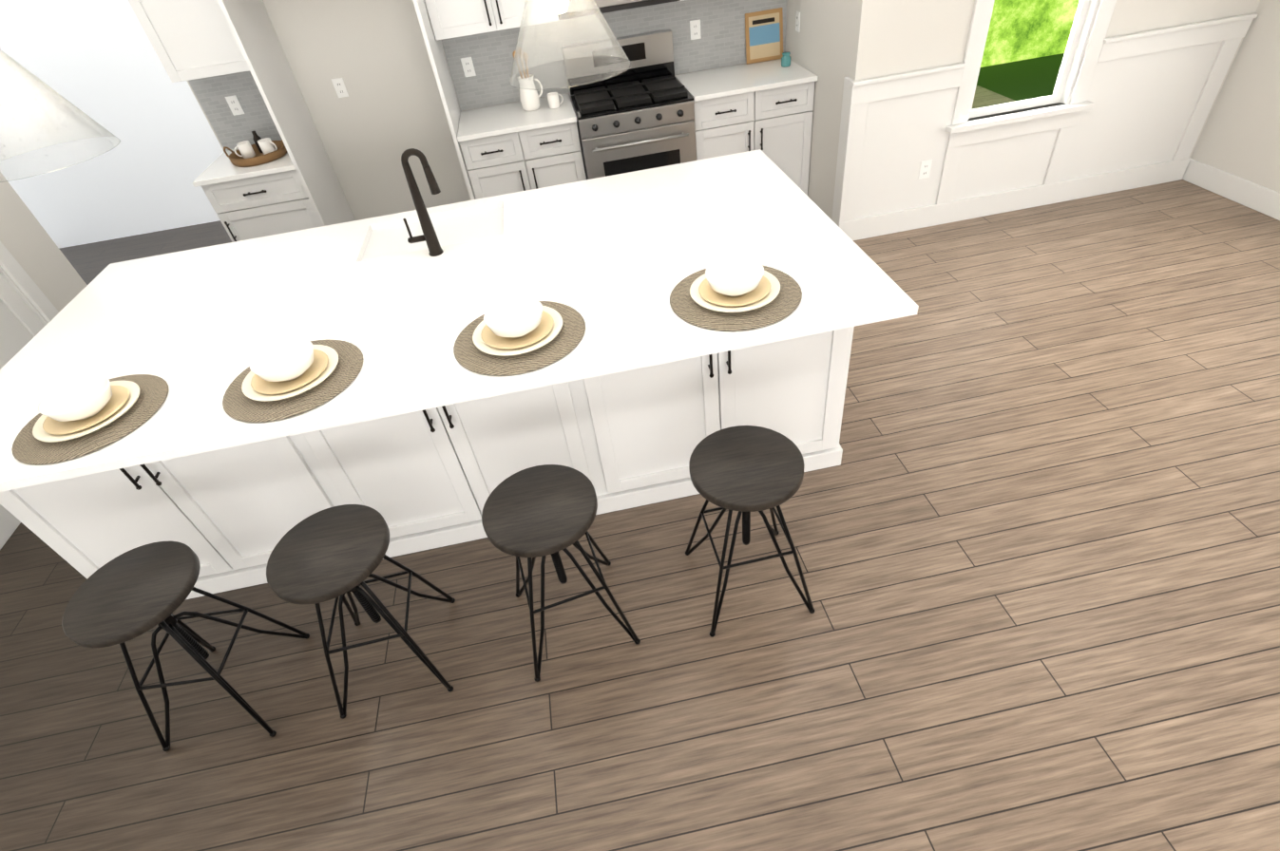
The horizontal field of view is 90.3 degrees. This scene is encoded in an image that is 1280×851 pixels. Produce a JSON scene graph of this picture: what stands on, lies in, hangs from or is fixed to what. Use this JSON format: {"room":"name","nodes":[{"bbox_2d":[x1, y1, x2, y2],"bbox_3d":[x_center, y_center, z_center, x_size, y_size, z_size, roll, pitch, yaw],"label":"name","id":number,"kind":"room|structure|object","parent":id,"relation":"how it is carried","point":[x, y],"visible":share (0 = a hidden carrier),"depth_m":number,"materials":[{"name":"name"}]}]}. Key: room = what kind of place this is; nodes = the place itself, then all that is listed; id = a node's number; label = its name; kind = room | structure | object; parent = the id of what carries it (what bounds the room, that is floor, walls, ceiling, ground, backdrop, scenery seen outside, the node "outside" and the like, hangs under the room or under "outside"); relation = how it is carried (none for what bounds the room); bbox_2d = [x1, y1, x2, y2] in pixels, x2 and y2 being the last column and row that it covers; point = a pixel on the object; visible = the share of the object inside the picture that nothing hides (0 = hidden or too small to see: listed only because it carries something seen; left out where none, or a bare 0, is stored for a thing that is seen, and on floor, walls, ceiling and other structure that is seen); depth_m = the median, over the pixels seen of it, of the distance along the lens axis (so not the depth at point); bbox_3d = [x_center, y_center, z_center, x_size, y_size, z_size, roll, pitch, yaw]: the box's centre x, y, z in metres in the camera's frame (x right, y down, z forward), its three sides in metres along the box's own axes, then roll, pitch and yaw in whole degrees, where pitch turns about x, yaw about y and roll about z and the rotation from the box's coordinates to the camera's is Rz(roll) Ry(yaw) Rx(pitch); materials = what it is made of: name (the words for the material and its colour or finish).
{"room":"kitchen","nodes":[
{"label":"kitchen","id":0,"kind":"room"},
{"bbox_2d":[0,171,87,323],"bbox_3d":[-2.918,0.774,0.688,0.120,2.726,9.030,-11,41,-3],"label":"wall","id":1,"kind":"structure","parent":0,"point":[33,249],"depth_m":3.54,"materials":[{"name":"white paint"}]},
{"bbox_2d":[0,504,20,550],"bbox_3d":[-2.516,2.451,0.681,0.014,0.140,6.755,-11,41,-3],"label":"baseboard","id":2,"kind":"structure","parent":1,"relation":"attached to","point":[9,524],"depth_m":3.05,"materials":[{"name":"white wood"}]},
{"bbox_2d":[0,272,44,369],"bbox_3d":[-3.272,-0.699,2.950,0.106,2.017,0.688,-11,41,-3],"label":"door leaf","id":3,"kind":"structure","parent":1,"relation":"in","point":[22,325],"depth_m":3.34,"materials":[{"name":"white wood"}]},
{"bbox_2d":[0,241,58,325],"bbox_3d":[-3.329,-0.755,2.889,0.154,2.217,0.970,-11,41,-3],"label":"door frame","id":4,"kind":"structure","parent":1,"relation":"attached to","point":[25,283],"depth_m":3.42,"materials":[{"name":"white wood"}]},
{"bbox_2d":[0,0,223,248],"bbox_3d":[-4.348,-2.973,5.203,2.940,2.726,0.120,-11,41,-3],"label":"wall","id":5,"kind":"structure","parent":0,"point":[99,62],"depth_m":5.42,"materials":[{"name":"white paint"}]},
{"bbox_2d":[186,0,746,220],"bbox_3d":[-1.081,-2.652,4.282,5.450,2.726,0.120,-11,41,-3],"label":"wall","id":6,"kind":"structure","parent":0,"point":[382,117],"depth_m":4.37,"materials":[{"name":"white paint"}]},
{"bbox_2d":[127,0,286,82],"bbox_3d":[-2.631,-2.568,3.703,0.578,0.896,0.329,-11,41,-3],"label":"upper cabinet","id":7,"kind":"object","parent":6,"relation":"attached to","point":[191,39],"depth_m":3.74,"materials":[{"name":"white wood"}]},
{"bbox_2d":[331,77,348,97],"bbox_3d":[-2.025,-2.281,4.298,0.072,0.116,0.007,-11,41,-3],"label":"electrical outlet","id":8,"kind":"object","parent":6,"relation":"attached to","point":[338,84],"visible":1,"depth_m":4.30,"materials":[{"name":"white plastic"}]},
{"bbox_2d":[420,0,507,45],"bbox_3d":[-1.127,-2.867,3.788,0.446,0.896,0.329,-11,41,-3],"label":"upper cabinet","id":9,"kind":"object","parent":6,"relation":"attached to","point":[447,19],"depth_m":3.90,"materials":[{"name":"white wood"}]},
{"bbox_2d":[188,0,786,150],"bbox_3d":[-0.939,-2.483,4.371,4.023,0.482,0.008,-11,41,-3],"label":"wall tile","id":10,"kind":"structure","parent":6,"relation":"attached to","point":[721,43],"depth_m":4.37,"materials":[{"name":"grey tile"}]},
{"bbox_2d":[224,95,244,115],"bbox_3d":[-2.709,-2.139,4.253,0.072,0.116,0.007,-11,41,-3],"label":"electrical outlet","id":11,"kind":"object","parent":10,"relation":"attached to","point":[234,105],"visible":1,"depth_m":4.25,"materials":[{"name":"white plastic"}]},
{"bbox_2d":[460,57,476,76],"bbox_3d":[-1.171,-2.445,4.340,0.072,0.116,0.007,-11,41,-3],"label":"electrical outlet","id":12,"kind":"object","parent":10,"relation":"attached to","point":[468,66],"visible":1,"depth_m":4.34,"materials":[{"name":"white plastic"}]},
{"bbox_2d":[689,19,701,39],"bbox_3d":[0.386,-2.754,4.428,0.072,0.116,0.007,-11,41,-3],"label":"electrical outlet","id":13,"kind":"object","parent":10,"relation":"attached to","point":[695,27],"visible":1,"depth_m":4.43,"materials":[{"name":"white plastic"}]},
{"bbox_2d":[503,0,558,28],"bbox_3d":[-0.803,-2.931,3.806,0.445,0.896,0.329,-11,41,-3],"label":"upper cabinet","id":14,"kind":"object","parent":6,"relation":"attached to","point":[514,9],"depth_m":3.94,"materials":[{"name":"white wood"}]},
{"bbox_2d":[557,0,679,19],"bbox_3d":[-0.175,-2.843,3.934,0.758,0.425,0.444,-11,41,-3],"label":"microwave","id":15,"kind":"object","parent":14,"relation":"attached to","point":[607,6],"visible":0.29,"depth_m":3.92,"materials":[{"name":"silver metal"}]},
{"bbox_2d":[0,85,1279,850],"bbox_3d":[-0.236,0.776,2.386,9.420,0.100,10.920,-11,41,-3],"label":"floor","id":16,"kind":"structure","parent":0,"point":[1032,522],"depth_m":2.25,"materials":[{"name":"brown wood"}]},
{"bbox_2d":[61,540,309,751],"bbox_3d":[-1.477,0.720,2.096,0.390,0.640,0.390,-8,41,1],"label":"stool","id":17,"kind":"object","parent":16,"relation":"on","point":[125,597],"visible":1,"depth_m":1.92,"materials":[{"name":"brown wood"}]},
{"bbox_2d":[195,136,354,242],"bbox_3d":[-2.466,-1.427,4.522,0.608,0.890,0.600,-11,41,-3],"label":"base cabinet","id":18,"kind":"object","parent":16,"relation":"on","point":[310,197],"depth_m":4.17,"materials":[{"name":"white wood"}]},
{"bbox_2d":[191,136,317,186],"bbox_3d":[-2.520,-1.753,4.201,0.623,0.030,0.628,-11,41,-3],"label":"countertop","id":19,"kind":"structure","parent":18,"relation":"on","point":[221,170],"depth_m":4.01,"materials":[{"name":"white stone"}]},
{"bbox_2d":[223,139,286,167],"bbox_3d":[-2.491,-1.796,4.144,0.388,0.100,0.356,-11,41,-3],"label":"tray","id":20,"kind":"object","parent":19,"relation":"on","point":[258,159],"visible":0.62,"depth_m":4.08,"materials":[{"name":"brown wicker"}]},
{"bbox_2d":[234,131,259,158],"bbox_3d":[-2.551,-1.830,4.146,0.080,0.134,0.179,16,47,26],"label":"mug","id":21,"kind":"object","parent":20,"relation":"on","point":[245,148],"depth_m":4.13,"materials":[{"name":"white ceramic"}]},
{"bbox_2d":[254,136,277,154],"bbox_3d":[-2.412,-1.813,4.137,0.099,0.090,0.080,-19,42,-12],"label":"mug","id":22,"kind":"object","parent":20,"relation":"on","point":[265,145],"depth_m":4.12,"materials":[{"name":"white ceramic"}]},
{"bbox_2d":[266,504,455,719],"bbox_3d":[-0.909,0.607,2.128,0.402,0.640,0.402,-11,41,-3],"label":"stool","id":23,"kind":"object","parent":16,"relation":"on","point":[327,554],"visible":1,"depth_m":1.95,"materials":[{"name":"brown wood"}]},
{"bbox_2d":[0,326,854,599],"bbox_3d":[-0.803,-0.285,2.937,3.116,0.890,1.425,-11,41,-3],"label":"kitchen island","id":24,"kind":"object","parent":16,"relation":"on","point":[416,435],"depth_m":2.41,"materials":[{"name":"white wood"}]},
{"bbox_2d":[0,149,918,494],"bbox_3d":[-0.836,-0.571,2.566,3.250,0.030,1.626,-11,41,-3],"label":"island countertop","id":25,"kind":"structure","parent":24,"relation":"on","point":[399,288],"depth_m":2.45,"materials":[{"name":"white stone"}]},
{"bbox_2d":[11,374,168,464],"bbox_3d":[-1.797,-0.064,2.057,0.452,0.093,0.452,-11,41,-3],"label":"place setting","id":26,"kind":"object","parent":25,"relation":"on","point":[84,416],"visible":1,"depth_m":2.03,"materials":[{"name":"beige ceramic"}]},
{"bbox_2d":[222,338,363,422],"bbox_3d":[-1.156,-0.192,2.093,0.452,0.093,0.452,-11,41,-3],"label":"place setting","id":27,"kind":"object","parent":25,"relation":"on","point":[285,379],"visible":1,"depth_m":2.06,"materials":[{"name":"beige ceramic"}]},
{"bbox_2d":[453,297,585,376],"bbox_3d":[-0.414,-0.339,2.135,0.452,0.093,0.452,-11,41,-3],"label":"place setting","id":28,"kind":"object","parent":25,"relation":"on","point":[514,335],"visible":1,"depth_m":2.11,"materials":[{"name":"beige ceramic"}]},
{"bbox_2d":[669,257,802,331],"bbox_3d":[0.323,-0.486,2.177,0.452,0.093,0.452,-11,41,-3],"label":"place setting","id":29,"kind":"object","parent":25,"relation":"on","point":[735,294],"visible":1,"depth_m":2.15,"materials":[{"name":"beige ceramic"}]},
{"bbox_2d":[454,129,541,199],"bbox_3d":[-0.949,-1.729,4.608,0.444,0.890,0.600,-11,41,-3],"label":"base cabinet","id":30,"kind":"object","parent":16,"relation":"on","point":[506,164],"depth_m":4.22,"materials":[{"name":"white wood"}]},
{"bbox_2d":[458,93,575,144],"bbox_3d":[-0.835,-2.088,4.296,0.772,0.030,0.628,-11,41,-3],"label":"countertop","id":31,"kind":"structure","parent":30,"relation":"on","point":[496,121],"depth_m":4.18,"materials":[{"name":"white stone"}]},
{"bbox_2d":[512,49,542,111],"bbox_3d":[-0.740,-2.298,4.207,0.165,0.377,0.132,-11,41,-3],"label":"pitcher","id":32,"kind":"object","parent":31,"relation":"on","point":[529,99],"visible":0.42,"depth_m":4.23,"materials":[{"name":"white ceramic"}]},
{"bbox_2d":[546,92,563,109],"bbox_3d":[-0.565,-2.187,4.273,0.105,0.085,0.076,-11,41,-3],"label":"cup","id":33,"kind":"object","parent":31,"relation":"on","point":[553,99],"visible":1,"depth_m":4.25,"materials":[{"name":"white ceramic"}]},
{"bbox_2d":[530,115,586,188],"bbox_3d":[-0.629,-1.793,4.626,0.444,0.890,0.600,-11,41,-3],"label":"base cabinet","id":34,"kind":"object","parent":16,"relation":"on","point":[557,149],"depth_m":4.24,"materials":[{"name":"white wood"}]},
{"bbox_2d":[481,464,640,682],"bbox_3d":[-0.275,0.481,2.164,0.389,0.640,0.389,-17,42,-10],"label":"stool","id":35,"kind":"object","parent":16,"relation":"on","point":[543,511],"visible":1,"depth_m":1.98,"materials":[{"name":"brown wood"}]},
{"bbox_2d":[561,29,696,179],"bbox_3d":[-0.040,-1.999,4.502,0.760,1.190,0.706,-11,41,-3],"label":"range","id":36,"kind":"object","parent":16,"relation":"on","point":[638,114],"visible":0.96,"depth_m":4.27,"materials":[{"name":"silver metal"}]},
{"bbox_2d":[676,79,765,160],"bbox_3d":[0.580,-2.033,4.695,0.474,0.890,0.600,-11,41,-3],"label":"base cabinet","id":37,"kind":"object","parent":16,"relation":"on","point":[736,124],"depth_m":4.31,"materials":[{"name":"white wood"}]},
{"bbox_2d":[674,58,818,102],"bbox_3d":[0.706,-2.394,4.383,0.830,0.030,0.628,-11,41,-3],"label":"countertop","id":38,"kind":"structure","parent":37,"relation":"on","point":[762,76],"depth_m":4.29,"materials":[{"name":"white stone"}]},
{"bbox_2d":[745,7,783,64],"bbox_3d":[0.881,-2.759,4.510,0.270,0.307,0.060,-11,41,-3],"label":"sign","id":39,"kind":"object","parent":38,"relation":"on","point":[764,34],"visible":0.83,"depth_m":4.50,"materials":[{"name":"paper"}]},
{"bbox_2d":[781,51,791,67],"bbox_3d":[1.012,-2.539,4.409,0.068,0.083,0.067,-11,41,-3],"label":"jar","id":40,"kind":"object","parent":38,"relation":"on","point":[786,58],"visible":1,"depth_m":4.39,"materials":[{"name":"teal glass"}]},
{"bbox_2d":[684,425,815,637],"bbox_3d":[0.367,0.353,2.201,0.396,0.640,0.396,-11,41,-3],"label":"stool","id":41,"kind":"object","parent":16,"relation":"on","point":[745,470],"visible":1,"depth_m":2.01,"materials":[{"name":"brown wood"}]},
{"bbox_2d":[765,79,817,195],"bbox_3d":[0.928,-2.102,4.714,0.472,0.890,0.600,-11,41,-3],"label":"base cabinet","id":42,"kind":"object","parent":16,"relation":"on","point":[766,107],"depth_m":4.40,"materials":[{"name":"white wood"}]},
{"bbox_2d":[785,0,853,219],"bbox_3d":[1.393,-2.749,3.972,0.600,2.726,1.060,-11,41,-3],"label":"wall","id":43,"kind":"structure","parent":0,"point":[817,44],"depth_m":4.15,"materials":[{"name":"white paint"}]},
{"bbox_2d":[795,10,800,32],"bbox_3d":[1.066,-2.736,4.308,0.007,0.116,0.072,-11,41,-3],"label":"electrical outlet","id":44,"kind":"object","parent":43,"relation":"attached to","point":[797,19],"visible":1,"depth_m":4.30,"materials":[{"name":"white plastic"}]},
{"bbox_2d":[845,0,1260,157],"bbox_3d":[2.433,-2.561,3.581,2.520,2.726,0.120,-11,41,-3],"label":"wall","id":45,"kind":"structure","parent":0,"point":[889,37],"depth_m":3.66,"materials":[{"name":"white paint"}]},
{"bbox_2d":[917,159,932,179],"bbox_3d":[1.847,-1.657,4.120,0.072,0.116,0.007,-11,41,-3],"label":"electrical outlet","id":46,"kind":"object","parent":45,"relation":"attached to","point":[925,169],"visible":1,"depth_m":4.12,"materials":[{"name":"white plastic"}]},
{"bbox_2d":[945,0,1116,148],"bbox_3d":[2.266,-2.602,3.462,0.945,1.950,0.190,-11,41,-3],"label":"window","id":47,"kind":"structure","parent":45,"relation":"in","point":[962,129],"depth_m":3.93,"materials":[{"name":"white wood"}]},
{"bbox_2d":[831,13,1258,240],"bbox_3d":[2.512,-1.894,4.122,2.525,1.002,0.140,-11,41,-3],"label":"wainscoting","id":48,"kind":"structure","parent":45,"relation":"attached to","point":[1151,95],"depth_m":4.12,"materials":[{"name":"white wood"}]},
{"bbox_2d":[1190,0,1279,192],"bbox_3d":[4.389,-0.323,0.698,0.120,2.726,7.970,-11,41,-3],"label":"wall","id":49,"kind":"structure","parent":0,"point":[1240,136],"depth_m":3.96,"materials":[{"name":"white paint"}]},
{"bbox_2d":[1182,158,1279,220],"bbox_3d":[4.478,0.694,1.496,0.014,0.140,7.850,-11,41,-3],"label":"baseboard","id":50,"kind":"structure","parent":49,"relation":"attached to","point":[1260,199],"depth_m":4.15,"materials":[{"name":"white wood"}]},
{"bbox_3d":[-0.551,-1.335,0.534,9.420,0.100,10.920,-11,41,-3],"label":"ceiling","id":51,"kind":"structure","parent":0,"visible":0},
{"bbox_2d":[0,48,120,182],"bbox_3d":[-1.761,-1.177,1.472,0.372,1.094,0.372,-11,41,-3],"label":"pendant light","id":52,"kind":"object","parent":51,"relation":"hanging from","point":[8,89],"visible":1,"depth_m":1.76,"materials":[{"name":"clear glass"}]},
{"bbox_2d":[508,0,630,90],"bbox_3d":[-0.272,-1.473,1.556,0.372,1.094,0.372,-11,41,-3],"label":"pendant light","id":53,"kind":"object","parent":51,"relation":"hanging from","point":[559,7],"visible":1,"depth_m":1.81,"materials":[{"name":"clear glass"}]},
{"label":"outside","id":54,"kind":"structure","parent":0,"visible":0},
{"bbox_2d":[976,53,1064,101],"bbox_3d":[8.231,-5.564,8.939,24.000,0.100,9.450,-11,41,-3],"label":"ground","id":55,"kind":"structure","parent":54,"point":[1022,80],"depth_m":8.21,"materials":[{"name":"green plant"}]},
{"bbox_2d":[980,0,1079,67],"bbox_3d":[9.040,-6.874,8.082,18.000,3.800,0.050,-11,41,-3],"label":"shrubs","id":56,"kind":"object","parent":55,"relation":"on","point":[1022,29],"depth_m":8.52,"materials":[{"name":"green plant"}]}
]}

